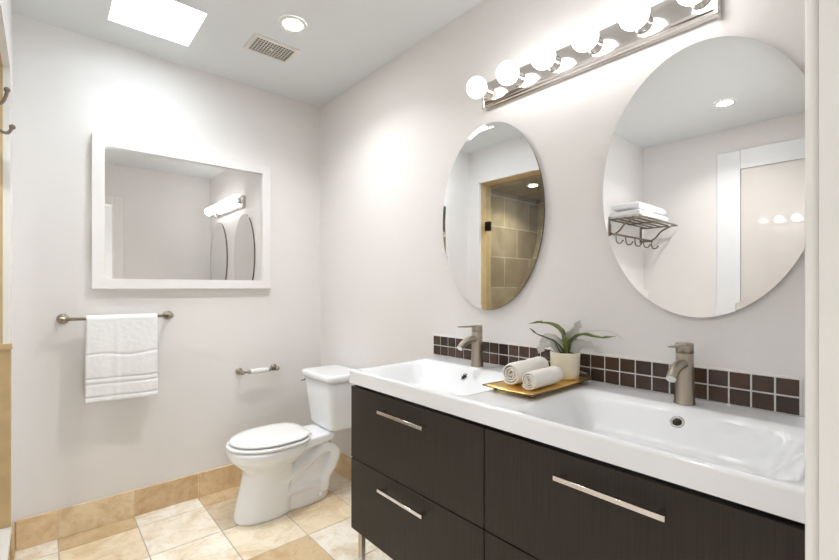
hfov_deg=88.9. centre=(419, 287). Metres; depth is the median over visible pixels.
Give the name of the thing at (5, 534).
trim
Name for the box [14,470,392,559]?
floor
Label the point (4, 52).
trim
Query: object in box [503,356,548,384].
rolled towel
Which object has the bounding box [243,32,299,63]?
ceiling vent
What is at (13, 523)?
baseboard
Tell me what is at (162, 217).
wall mirror
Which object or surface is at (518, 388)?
serving tray
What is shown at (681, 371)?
faucet
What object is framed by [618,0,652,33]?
bulb
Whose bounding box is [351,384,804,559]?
vanity cabinet
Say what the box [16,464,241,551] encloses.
baseboard
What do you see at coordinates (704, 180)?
oval mirror
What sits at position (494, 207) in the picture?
oval mirror
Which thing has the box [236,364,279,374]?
toilet paper holder
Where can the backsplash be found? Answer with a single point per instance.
(763, 391)
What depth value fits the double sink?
1.10 m
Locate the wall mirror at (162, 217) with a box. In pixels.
[91,133,270,288]
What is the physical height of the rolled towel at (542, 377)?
0.056 m
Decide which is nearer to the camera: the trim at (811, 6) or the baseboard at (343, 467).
the trim at (811, 6)
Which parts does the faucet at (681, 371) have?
lever, spout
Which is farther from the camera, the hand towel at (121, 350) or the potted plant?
the hand towel at (121, 350)
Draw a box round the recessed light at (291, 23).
[279,15,306,32]
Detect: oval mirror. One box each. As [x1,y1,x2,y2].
[443,122,544,309]
[603,36,804,316]
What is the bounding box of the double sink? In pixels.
[349,356,804,523]
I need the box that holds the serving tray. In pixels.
[482,371,591,397]
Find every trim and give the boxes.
[0,0,10,343]
[0,54,12,528]
[0,527,11,559]
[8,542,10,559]
[805,0,818,559]
[819,0,838,559]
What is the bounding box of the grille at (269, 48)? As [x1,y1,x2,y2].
[250,39,292,59]
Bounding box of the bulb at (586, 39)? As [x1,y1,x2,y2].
[571,22,603,54]
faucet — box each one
[457,325,483,366]
[666,342,695,405]
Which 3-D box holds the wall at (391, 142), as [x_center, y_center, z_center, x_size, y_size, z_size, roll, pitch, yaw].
[0.695,-0.026,1.454,0.100,2.440,4.070,0,0,-41]
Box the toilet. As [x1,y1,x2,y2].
[226,364,354,525]
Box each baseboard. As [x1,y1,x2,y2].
[11,522,14,559]
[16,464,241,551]
[334,452,350,480]
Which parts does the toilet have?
seat, lid, bowl, tank lid, tank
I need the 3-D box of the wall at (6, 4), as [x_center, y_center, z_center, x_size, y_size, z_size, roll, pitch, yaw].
[-1.891,-0.026,1.155,1.100,2.440,1.110,0,0,-41]
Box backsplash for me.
[433,334,801,415]
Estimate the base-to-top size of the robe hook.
0.136 m
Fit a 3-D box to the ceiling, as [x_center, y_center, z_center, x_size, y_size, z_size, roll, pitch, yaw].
[-0.369,-1.396,0.588,2.841,0.300,4.170,0,0,-41]
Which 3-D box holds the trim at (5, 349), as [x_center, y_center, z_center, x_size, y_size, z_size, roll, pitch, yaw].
[-1.565,0.033,1.500,0.168,1.982,0.780,0,0,-41]
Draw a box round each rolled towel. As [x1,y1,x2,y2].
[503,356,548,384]
[522,366,562,389]
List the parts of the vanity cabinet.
leg, handle, handle, drawer, drawer, drawer, handle, drawer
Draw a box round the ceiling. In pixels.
[11,0,483,106]
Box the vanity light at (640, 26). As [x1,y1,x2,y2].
[466,0,721,110]
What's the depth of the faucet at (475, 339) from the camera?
1.74 m
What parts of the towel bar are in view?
mounting post, mounting post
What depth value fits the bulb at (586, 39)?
1.38 m
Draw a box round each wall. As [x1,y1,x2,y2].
[1,0,11,528]
[12,13,319,550]
[320,0,804,457]
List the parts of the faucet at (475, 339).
lever, spout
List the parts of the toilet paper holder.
mounting post, mounting post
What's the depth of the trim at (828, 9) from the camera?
0.38 m
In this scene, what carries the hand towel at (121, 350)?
hanging from the towel bar
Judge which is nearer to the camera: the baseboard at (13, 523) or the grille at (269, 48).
the baseboard at (13, 523)
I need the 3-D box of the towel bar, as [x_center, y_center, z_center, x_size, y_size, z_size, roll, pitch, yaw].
[-1.518,0.148,2.164,0.489,0.049,0.084,0,0,-41]
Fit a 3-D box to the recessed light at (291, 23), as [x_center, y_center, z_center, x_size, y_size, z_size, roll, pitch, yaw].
[-0.597,-1.242,2.017,0.130,0.007,0.130,0,0,-41]
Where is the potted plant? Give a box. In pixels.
[529,320,623,379]
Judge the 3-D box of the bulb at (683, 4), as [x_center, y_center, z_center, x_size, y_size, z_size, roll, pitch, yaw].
[0.756,-0.818,1.174,0.118,0.084,0.084,0,0,-41]
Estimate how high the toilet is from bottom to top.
0.706 m
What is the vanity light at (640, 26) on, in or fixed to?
attached to the wall at (391, 142)
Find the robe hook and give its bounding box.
[0,87,15,133]
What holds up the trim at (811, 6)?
attached to the wall
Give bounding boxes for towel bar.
[56,311,173,323]
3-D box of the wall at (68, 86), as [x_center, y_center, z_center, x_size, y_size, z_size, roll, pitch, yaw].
[-1.710,-0.026,2.118,2.841,2.440,0.100,0,0,-41]
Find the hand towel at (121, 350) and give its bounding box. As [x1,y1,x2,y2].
[84,313,157,403]
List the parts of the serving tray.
plate, handle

